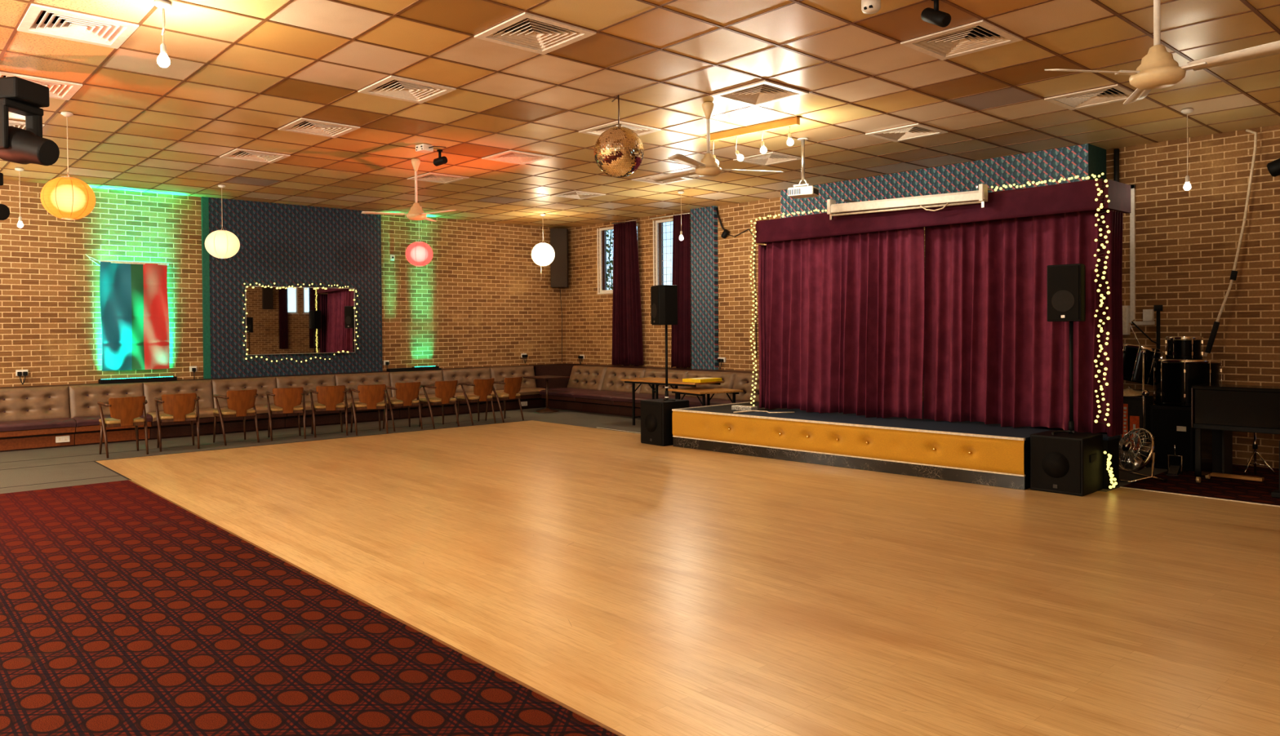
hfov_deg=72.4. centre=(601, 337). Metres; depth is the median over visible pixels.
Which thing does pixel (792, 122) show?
batten
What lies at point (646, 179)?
ceiling vent
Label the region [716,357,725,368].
wall socket
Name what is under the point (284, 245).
wall
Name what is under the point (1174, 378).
drum
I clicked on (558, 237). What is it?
grille
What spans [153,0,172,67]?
pendant bulb
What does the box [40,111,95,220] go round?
paper lantern
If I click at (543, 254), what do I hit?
paper lantern
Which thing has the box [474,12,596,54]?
ceiling vent
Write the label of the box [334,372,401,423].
seat
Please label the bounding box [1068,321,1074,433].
pole
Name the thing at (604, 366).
trim
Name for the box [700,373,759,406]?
seat
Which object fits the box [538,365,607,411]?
seat
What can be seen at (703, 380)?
flat box
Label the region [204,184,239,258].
paper lantern
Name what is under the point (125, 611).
floor
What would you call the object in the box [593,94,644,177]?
ball
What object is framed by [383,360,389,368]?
wall socket
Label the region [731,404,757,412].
pack
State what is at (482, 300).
wall
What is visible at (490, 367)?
trim
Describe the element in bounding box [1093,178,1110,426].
string lights
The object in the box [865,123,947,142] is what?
ceiling vent
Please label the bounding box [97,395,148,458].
armchair
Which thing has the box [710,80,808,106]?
ceiling vent
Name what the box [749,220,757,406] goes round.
string lights
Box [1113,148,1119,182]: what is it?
cable
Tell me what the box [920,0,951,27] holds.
ceiling spotlight
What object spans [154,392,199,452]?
armchair
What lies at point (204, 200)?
trim
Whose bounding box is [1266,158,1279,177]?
wall spotlight
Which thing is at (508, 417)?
trim
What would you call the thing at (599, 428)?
trim
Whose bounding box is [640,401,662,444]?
grille
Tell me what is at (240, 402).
armchair
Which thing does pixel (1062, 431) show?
coiled cable
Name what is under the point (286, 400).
armchair
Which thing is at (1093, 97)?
ceiling vent
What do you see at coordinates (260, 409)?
seat cushion
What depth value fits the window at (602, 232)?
18.27 m
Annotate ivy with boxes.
[606,226,637,289]
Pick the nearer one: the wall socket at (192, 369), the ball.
the ball
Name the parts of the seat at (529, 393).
backrest, rail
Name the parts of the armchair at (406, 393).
leg, leg, armrest, seat frame, backrest, leg, leg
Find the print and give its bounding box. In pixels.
[1124,407,1135,442]
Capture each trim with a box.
[0,365,534,388]
[1,417,528,488]
[128,480,626,735]
[200,196,210,378]
[577,364,759,373]
[599,427,1279,506]
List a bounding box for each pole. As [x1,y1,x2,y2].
[664,324,668,399]
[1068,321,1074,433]
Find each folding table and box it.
[620,377,724,425]
[667,386,742,406]
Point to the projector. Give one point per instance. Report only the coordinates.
(806, 190)
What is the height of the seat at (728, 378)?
0.835 m
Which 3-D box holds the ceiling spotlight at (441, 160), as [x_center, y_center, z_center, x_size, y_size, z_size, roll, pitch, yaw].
[-1.970,-2.188,10.623,0.178,0.194,0.090,0,1,29]
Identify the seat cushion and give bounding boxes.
[0,417,75,431]
[71,413,151,427]
[146,408,217,422]
[216,404,275,413]
[299,401,345,410]
[343,397,396,408]
[394,394,456,400]
[455,391,503,400]
[495,387,545,395]
[538,387,599,398]
[573,390,631,400]
[610,393,675,403]
[660,396,727,407]
[700,400,747,406]
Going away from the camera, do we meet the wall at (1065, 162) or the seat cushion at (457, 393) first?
the wall at (1065, 162)
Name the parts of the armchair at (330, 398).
leg, leg, armrest, seat frame, backrest, leg, leg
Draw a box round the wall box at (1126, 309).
[1122,305,1130,334]
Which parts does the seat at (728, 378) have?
backrest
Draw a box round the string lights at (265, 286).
[242,282,358,362]
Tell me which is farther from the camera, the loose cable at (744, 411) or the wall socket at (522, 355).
the wall socket at (522, 355)
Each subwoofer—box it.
[640,398,688,446]
[1030,430,1102,496]
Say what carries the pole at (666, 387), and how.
on the subwoofer at (656, 426)
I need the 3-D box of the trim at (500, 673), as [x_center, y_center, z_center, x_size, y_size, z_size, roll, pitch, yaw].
[-0.365,1.580,3.979,0.017,0.008,14.620,-1,1,-41]
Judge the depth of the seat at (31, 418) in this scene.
12.14 m
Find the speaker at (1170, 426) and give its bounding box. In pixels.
[1150,404,1194,471]
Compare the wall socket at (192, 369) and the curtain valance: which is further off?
the wall socket at (192, 369)
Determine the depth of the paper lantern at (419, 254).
15.31 m
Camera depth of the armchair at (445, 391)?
14.26 m
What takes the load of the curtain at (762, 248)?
hanging from the curtain valance
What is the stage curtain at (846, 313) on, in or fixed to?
hanging from the curtain valance
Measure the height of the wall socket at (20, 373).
0.212 m
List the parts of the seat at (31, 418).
backrest, rail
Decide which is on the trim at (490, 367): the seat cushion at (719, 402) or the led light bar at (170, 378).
the led light bar at (170, 378)
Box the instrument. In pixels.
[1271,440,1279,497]
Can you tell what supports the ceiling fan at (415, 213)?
hanging from the ceiling
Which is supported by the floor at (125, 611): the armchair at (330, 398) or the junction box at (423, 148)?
the armchair at (330, 398)
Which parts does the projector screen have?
wall arm, pull cord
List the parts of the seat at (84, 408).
backrest, rail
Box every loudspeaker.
[650,284,677,324]
[1047,263,1085,321]
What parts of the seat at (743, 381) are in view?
backrest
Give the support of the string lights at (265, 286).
attached to the wall mirror
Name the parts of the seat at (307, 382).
backrest, rail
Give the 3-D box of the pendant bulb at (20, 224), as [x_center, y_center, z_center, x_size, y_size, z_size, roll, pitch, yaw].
[-7.723,-1.851,11.584,0.108,0.788,0.110,-1,1,-41]
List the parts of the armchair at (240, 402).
leg, leg, armrest, seat frame, backrest, leg, leg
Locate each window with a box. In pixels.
[596,222,638,294]
[653,217,673,285]
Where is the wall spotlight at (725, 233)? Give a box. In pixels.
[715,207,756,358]
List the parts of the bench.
panel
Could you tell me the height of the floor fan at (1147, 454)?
0.527 m
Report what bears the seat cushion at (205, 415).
on the seat at (203, 388)
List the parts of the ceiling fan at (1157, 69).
blade, post, motor, blade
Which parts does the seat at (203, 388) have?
backrest, rail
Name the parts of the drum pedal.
footboard, frame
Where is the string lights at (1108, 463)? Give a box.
[1103,451,1117,488]
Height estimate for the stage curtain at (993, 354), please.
2.289 m
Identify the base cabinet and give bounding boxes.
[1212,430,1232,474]
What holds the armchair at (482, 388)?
on the floor at (125, 611)
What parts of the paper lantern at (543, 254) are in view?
lamp shade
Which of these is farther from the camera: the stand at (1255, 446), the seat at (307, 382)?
the seat at (307, 382)
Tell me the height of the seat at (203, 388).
0.835 m
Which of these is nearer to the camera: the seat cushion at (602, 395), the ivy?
the seat cushion at (602, 395)
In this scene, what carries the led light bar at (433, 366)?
on the trim at (490, 367)
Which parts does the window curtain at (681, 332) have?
rail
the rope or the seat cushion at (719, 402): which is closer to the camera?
the rope
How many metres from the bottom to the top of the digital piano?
0.985 m
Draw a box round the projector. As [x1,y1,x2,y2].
[787,137,818,198]
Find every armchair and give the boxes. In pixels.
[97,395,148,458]
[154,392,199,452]
[213,389,259,445]
[265,386,306,441]
[309,385,347,437]
[349,384,388,435]
[382,382,422,431]
[418,380,459,429]
[456,377,496,425]
[484,376,524,422]
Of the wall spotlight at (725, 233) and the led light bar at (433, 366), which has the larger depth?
the led light bar at (433, 366)
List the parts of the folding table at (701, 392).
leg, leg, leg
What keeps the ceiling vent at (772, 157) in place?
in the ceiling
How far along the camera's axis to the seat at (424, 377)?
16.15 m
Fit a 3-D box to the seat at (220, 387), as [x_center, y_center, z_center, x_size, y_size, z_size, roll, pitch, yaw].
[-5.675,1.087,14.077,1.016,0.835,0.553,-1,1,-41]
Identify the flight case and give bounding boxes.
[1120,395,1153,464]
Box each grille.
[551,229,566,285]
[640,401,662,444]
[650,286,658,324]
[1031,436,1080,493]
[1212,430,1222,473]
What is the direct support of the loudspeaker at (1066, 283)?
on the pole at (1071, 423)
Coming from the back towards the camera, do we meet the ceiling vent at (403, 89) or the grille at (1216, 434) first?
the grille at (1216, 434)
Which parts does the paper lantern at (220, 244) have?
lamp shade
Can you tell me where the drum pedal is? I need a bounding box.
[1166,444,1182,476]
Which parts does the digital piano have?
panel, lid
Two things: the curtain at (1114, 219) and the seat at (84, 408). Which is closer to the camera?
the curtain at (1114, 219)
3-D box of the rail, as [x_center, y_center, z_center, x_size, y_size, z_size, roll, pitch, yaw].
[-3.482,0.608,16.328,1.080,0.025,0.045,-1,1,-41]
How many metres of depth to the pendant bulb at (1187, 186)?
8.88 m
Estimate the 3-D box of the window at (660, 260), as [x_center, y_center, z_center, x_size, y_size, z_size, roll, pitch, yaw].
[1.337,-1.592,16.767,0.120,1.380,0.900,-1,1,-41]
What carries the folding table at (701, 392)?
on the floor at (125, 611)
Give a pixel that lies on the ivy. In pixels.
(611, 268)
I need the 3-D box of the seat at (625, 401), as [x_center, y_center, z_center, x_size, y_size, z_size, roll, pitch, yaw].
[0.886,1.016,15.729,0.968,0.835,1.094,-1,1,-41]
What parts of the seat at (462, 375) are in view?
backrest, rail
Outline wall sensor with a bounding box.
[390,254,394,260]
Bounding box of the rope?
[1204,128,1257,356]
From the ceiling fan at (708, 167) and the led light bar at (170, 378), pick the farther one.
the led light bar at (170, 378)
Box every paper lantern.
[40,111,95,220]
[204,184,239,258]
[405,206,432,266]
[531,213,555,267]
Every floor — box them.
[0,407,1279,735]
[95,420,1279,735]
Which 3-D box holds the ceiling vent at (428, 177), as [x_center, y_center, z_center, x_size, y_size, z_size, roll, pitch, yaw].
[-2.355,-2.348,12.571,0.650,0.122,0.650,-1,1,-41]
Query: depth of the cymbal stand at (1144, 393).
9.79 m
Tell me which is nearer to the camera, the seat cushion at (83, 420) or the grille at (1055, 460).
the grille at (1055, 460)
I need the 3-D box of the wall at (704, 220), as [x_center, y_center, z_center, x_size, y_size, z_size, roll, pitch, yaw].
[1.882,-0.893,16.012,0.100,2.970,0.580,-1,1,-41]
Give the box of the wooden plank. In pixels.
[1209,472,1264,481]
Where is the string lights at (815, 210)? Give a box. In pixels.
[755,208,826,220]
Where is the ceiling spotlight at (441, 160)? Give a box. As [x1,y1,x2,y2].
[433,149,447,166]
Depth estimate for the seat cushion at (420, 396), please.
15.99 m
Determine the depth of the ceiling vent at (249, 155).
10.90 m
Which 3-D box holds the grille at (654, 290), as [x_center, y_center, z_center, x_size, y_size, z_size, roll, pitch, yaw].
[0.744,-0.452,12.244,0.014,0.525,0.284,-1,1,-17]
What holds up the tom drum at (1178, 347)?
on the drum at (1174, 378)
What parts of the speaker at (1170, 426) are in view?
maker plate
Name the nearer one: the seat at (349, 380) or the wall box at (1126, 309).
the wall box at (1126, 309)
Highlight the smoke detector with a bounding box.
[861,0,880,13]
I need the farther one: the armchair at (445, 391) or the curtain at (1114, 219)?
the armchair at (445, 391)
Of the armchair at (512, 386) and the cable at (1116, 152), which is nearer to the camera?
the cable at (1116, 152)
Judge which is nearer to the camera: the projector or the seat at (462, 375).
the projector
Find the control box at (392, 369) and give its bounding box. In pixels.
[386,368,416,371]
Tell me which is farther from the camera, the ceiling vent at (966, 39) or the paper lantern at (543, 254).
the paper lantern at (543, 254)
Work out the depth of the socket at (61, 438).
12.22 m
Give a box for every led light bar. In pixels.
[98,376,177,383]
[412,365,439,368]
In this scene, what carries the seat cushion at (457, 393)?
on the seat at (462, 375)
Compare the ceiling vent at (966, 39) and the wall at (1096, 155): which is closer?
the ceiling vent at (966, 39)
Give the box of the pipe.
[1129,184,1155,324]
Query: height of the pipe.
1.720 m
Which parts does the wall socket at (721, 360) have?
plate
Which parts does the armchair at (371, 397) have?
leg, leg, armrest, seat frame, backrest, leg, leg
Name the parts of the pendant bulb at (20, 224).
cord, bulb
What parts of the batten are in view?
bulb, bulb, bulb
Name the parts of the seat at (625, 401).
rail, backrest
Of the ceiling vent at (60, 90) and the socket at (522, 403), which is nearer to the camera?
the ceiling vent at (60, 90)
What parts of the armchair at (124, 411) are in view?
leg, leg, armrest, seat frame, backrest, leg, leg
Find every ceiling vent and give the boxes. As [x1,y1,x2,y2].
[0,71,82,100]
[8,120,44,129]
[17,3,138,48]
[219,148,290,163]
[277,118,359,137]
[357,75,456,103]
[407,172,469,183]
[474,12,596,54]
[481,150,552,164]
[550,190,605,199]
[578,120,661,136]
[631,173,693,184]
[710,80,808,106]
[733,151,800,166]
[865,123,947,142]
[900,19,1022,60]
[1044,84,1133,110]
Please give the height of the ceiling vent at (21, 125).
0.122 m
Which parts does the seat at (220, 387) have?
backrest, rail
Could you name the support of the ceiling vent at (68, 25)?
in the ceiling
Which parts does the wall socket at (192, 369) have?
plate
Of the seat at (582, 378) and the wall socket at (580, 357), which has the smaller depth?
the seat at (582, 378)
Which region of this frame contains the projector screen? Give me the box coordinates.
[826,183,991,220]
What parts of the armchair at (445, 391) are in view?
leg, armrest, leg, seat frame, leg, backrest, leg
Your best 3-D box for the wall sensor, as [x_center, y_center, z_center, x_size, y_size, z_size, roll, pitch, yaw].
[-3.941,-1.507,16.447,0.080,0.110,0.049,-1,1,-41]
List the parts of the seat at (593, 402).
rail, backrest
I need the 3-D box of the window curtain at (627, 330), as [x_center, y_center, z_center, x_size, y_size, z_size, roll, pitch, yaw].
[0.494,-0.883,17.510,0.125,2.906,0.888,-1,1,-42]
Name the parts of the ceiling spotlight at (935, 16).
stem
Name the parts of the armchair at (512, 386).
leg, leg, armrest, leg, seat frame, backrest, leg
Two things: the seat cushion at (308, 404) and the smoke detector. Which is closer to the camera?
the smoke detector
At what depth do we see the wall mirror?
15.16 m
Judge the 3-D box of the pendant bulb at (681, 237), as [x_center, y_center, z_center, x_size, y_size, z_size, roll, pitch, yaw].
[1.272,-1.950,13.990,0.108,0.788,0.110,-1,1,-41]
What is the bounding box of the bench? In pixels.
[525,363,586,407]
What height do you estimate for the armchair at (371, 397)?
0.780 m
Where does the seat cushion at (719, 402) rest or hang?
on the seat at (743, 381)
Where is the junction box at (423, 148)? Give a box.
[415,143,445,153]
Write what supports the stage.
on the floor at (125, 611)
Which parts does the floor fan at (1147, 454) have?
blade, blade, blade, blade, motor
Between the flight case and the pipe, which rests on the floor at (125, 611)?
the flight case
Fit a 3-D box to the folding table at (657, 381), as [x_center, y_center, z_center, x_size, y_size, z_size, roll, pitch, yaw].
[1.130,1.070,14.155,0.720,0.760,1.600,-1,1,-44]
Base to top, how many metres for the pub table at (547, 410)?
0.678 m
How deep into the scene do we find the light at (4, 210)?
7.11 m
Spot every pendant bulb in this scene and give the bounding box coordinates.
[14,167,24,227]
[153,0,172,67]
[677,191,684,240]
[1181,108,1193,191]
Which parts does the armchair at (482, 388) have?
leg, armrest, leg, seat frame, leg, backrest, leg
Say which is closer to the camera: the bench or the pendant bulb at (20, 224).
the pendant bulb at (20, 224)
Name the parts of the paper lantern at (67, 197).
lamp shade, cord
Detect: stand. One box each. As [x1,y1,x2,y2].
[1128,320,1159,468]
[1153,305,1162,349]
[1243,432,1275,475]
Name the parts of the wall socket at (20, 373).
plate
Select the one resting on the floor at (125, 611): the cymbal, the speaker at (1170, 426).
the speaker at (1170, 426)
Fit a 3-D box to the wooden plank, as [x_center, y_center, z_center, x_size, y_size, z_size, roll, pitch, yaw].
[6.579,1.447,9.086,0.080,0.032,0.500,-1,1,-41]
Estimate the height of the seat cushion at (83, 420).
0.119 m
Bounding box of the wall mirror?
[244,285,355,355]
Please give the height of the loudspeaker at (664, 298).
0.555 m
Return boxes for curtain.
[612,219,643,366]
[649,213,690,368]
[758,244,766,408]
[764,226,924,419]
[923,208,1110,433]
[1106,210,1123,436]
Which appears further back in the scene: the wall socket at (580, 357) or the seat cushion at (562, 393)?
the wall socket at (580, 357)
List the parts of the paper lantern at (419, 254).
lamp shade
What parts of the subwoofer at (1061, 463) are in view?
handle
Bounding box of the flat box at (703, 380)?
[682,377,721,382]
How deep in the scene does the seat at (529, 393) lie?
17.55 m
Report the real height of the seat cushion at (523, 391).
0.119 m
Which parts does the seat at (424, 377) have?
backrest, rail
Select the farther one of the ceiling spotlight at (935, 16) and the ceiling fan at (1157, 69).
the ceiling spotlight at (935, 16)
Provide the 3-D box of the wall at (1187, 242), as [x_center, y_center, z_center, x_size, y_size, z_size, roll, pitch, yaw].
[5.527,-0.510,12.037,0.200,4.300,19.515,-1,1,-41]
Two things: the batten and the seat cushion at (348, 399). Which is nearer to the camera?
the batten
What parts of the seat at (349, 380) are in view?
backrest, rail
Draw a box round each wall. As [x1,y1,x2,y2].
[0,179,565,421]
[208,197,382,378]
[564,124,1279,468]
[690,205,718,369]
[780,143,1088,218]
[1088,143,1106,180]
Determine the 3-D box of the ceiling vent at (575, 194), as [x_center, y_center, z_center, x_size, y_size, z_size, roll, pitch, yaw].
[-0.389,-2.383,14.272,0.650,0.122,0.650,-1,1,-41]
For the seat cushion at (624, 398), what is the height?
0.119 m
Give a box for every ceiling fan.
[360,158,456,222]
[649,102,784,182]
[1044,0,1279,105]
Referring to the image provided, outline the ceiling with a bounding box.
[0,0,1279,228]
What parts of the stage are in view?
panel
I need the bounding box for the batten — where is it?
[710,116,799,164]
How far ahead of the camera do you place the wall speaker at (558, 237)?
18.68 m
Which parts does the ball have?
chain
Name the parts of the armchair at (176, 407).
leg, leg, armrest, seat frame, backrest, leg, leg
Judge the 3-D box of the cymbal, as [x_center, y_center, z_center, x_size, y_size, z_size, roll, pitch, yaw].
[6.114,0.618,10.114,0.379,0.106,0.384,-1,1,-41]
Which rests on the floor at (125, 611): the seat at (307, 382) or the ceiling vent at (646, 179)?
the seat at (307, 382)
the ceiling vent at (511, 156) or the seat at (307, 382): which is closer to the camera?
the ceiling vent at (511, 156)
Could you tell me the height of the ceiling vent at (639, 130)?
0.122 m
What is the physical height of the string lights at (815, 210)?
0.057 m
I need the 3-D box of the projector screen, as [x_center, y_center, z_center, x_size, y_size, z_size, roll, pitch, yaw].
[3.518,-1.533,10.040,0.360,0.301,1.940,-1,1,-41]
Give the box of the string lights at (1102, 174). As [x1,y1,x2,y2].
[991,173,1103,191]
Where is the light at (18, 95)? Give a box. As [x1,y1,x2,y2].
[0,76,59,165]
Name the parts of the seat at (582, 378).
rail, backrest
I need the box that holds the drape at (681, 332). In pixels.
[671,213,690,368]
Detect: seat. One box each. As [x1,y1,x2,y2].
[0,386,75,452]
[68,382,151,446]
[142,379,220,439]
[211,377,286,434]
[275,374,345,428]
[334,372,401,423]
[389,369,456,419]
[442,368,503,414]
[490,365,545,410]
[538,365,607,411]
[573,367,645,415]
[610,368,688,417]
[660,370,736,407]
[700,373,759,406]
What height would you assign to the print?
0.513 m
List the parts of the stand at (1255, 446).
leg, leg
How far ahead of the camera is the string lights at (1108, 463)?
8.41 m
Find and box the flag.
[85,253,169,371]
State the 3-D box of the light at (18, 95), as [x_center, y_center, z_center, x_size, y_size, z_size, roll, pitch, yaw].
[-4.668,-1.715,7.029,0.550,0.680,0.377,0,1,11]
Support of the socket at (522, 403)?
attached to the seat at (529, 393)
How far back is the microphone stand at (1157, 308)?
10.28 m
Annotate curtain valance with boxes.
[755,178,1130,244]
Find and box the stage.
[671,401,1119,489]
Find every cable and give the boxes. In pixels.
[733,410,794,413]
[1051,430,1074,435]
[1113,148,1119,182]
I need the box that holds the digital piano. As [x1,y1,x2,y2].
[1191,383,1279,483]
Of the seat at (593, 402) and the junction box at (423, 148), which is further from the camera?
the seat at (593, 402)
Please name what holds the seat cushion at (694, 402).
on the seat at (728, 378)
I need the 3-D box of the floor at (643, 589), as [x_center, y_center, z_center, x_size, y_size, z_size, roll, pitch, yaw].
[1.757,1.534,7.030,7.185,0.012,16.460,-1,1,-41]
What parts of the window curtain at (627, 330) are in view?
rail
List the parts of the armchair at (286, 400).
leg, leg, armrest, seat frame, backrest, leg, leg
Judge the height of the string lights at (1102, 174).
0.060 m
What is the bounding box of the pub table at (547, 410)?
[523,375,569,413]
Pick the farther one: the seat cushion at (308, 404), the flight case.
the seat cushion at (308, 404)
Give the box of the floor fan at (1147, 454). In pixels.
[1119,428,1168,483]
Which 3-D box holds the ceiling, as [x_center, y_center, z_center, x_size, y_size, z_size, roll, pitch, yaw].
[-0.676,-2.421,6.662,16.561,0.356,19.515,-1,1,-41]
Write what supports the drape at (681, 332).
hanging from the window curtain at (681, 332)
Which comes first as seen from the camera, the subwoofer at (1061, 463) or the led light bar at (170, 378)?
the subwoofer at (1061, 463)
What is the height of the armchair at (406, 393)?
0.780 m
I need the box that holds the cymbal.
[1123,386,1142,396]
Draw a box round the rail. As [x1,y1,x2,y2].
[388,368,441,372]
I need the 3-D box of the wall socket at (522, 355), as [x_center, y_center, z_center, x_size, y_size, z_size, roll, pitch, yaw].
[-1.631,0.443,18.434,0.130,0.212,0.080,-1,1,-41]
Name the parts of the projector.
ceiling plate, mount plate, panel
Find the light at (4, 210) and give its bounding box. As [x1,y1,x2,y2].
[0,173,9,220]
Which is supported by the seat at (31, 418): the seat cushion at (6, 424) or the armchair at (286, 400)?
the seat cushion at (6, 424)
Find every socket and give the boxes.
[15,369,28,384]
[55,435,70,443]
[189,366,196,379]
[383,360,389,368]
[520,353,528,363]
[520,401,527,406]
[577,355,584,364]
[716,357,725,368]
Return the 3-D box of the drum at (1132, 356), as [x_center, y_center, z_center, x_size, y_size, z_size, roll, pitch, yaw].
[6.269,0.311,10.214,0.508,0.497,0.433,0,1,18]
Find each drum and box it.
[1123,342,1164,386]
[1153,357,1222,407]
[1164,336,1203,359]
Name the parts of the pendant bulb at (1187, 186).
cord, bulb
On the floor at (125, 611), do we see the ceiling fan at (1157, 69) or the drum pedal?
the drum pedal
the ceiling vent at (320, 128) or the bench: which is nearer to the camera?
the ceiling vent at (320, 128)
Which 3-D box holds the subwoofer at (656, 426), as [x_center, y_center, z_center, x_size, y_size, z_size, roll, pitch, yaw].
[0.877,1.175,12.174,0.516,0.600,0.476,-1,1,-39]
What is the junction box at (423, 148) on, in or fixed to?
attached to the ceiling

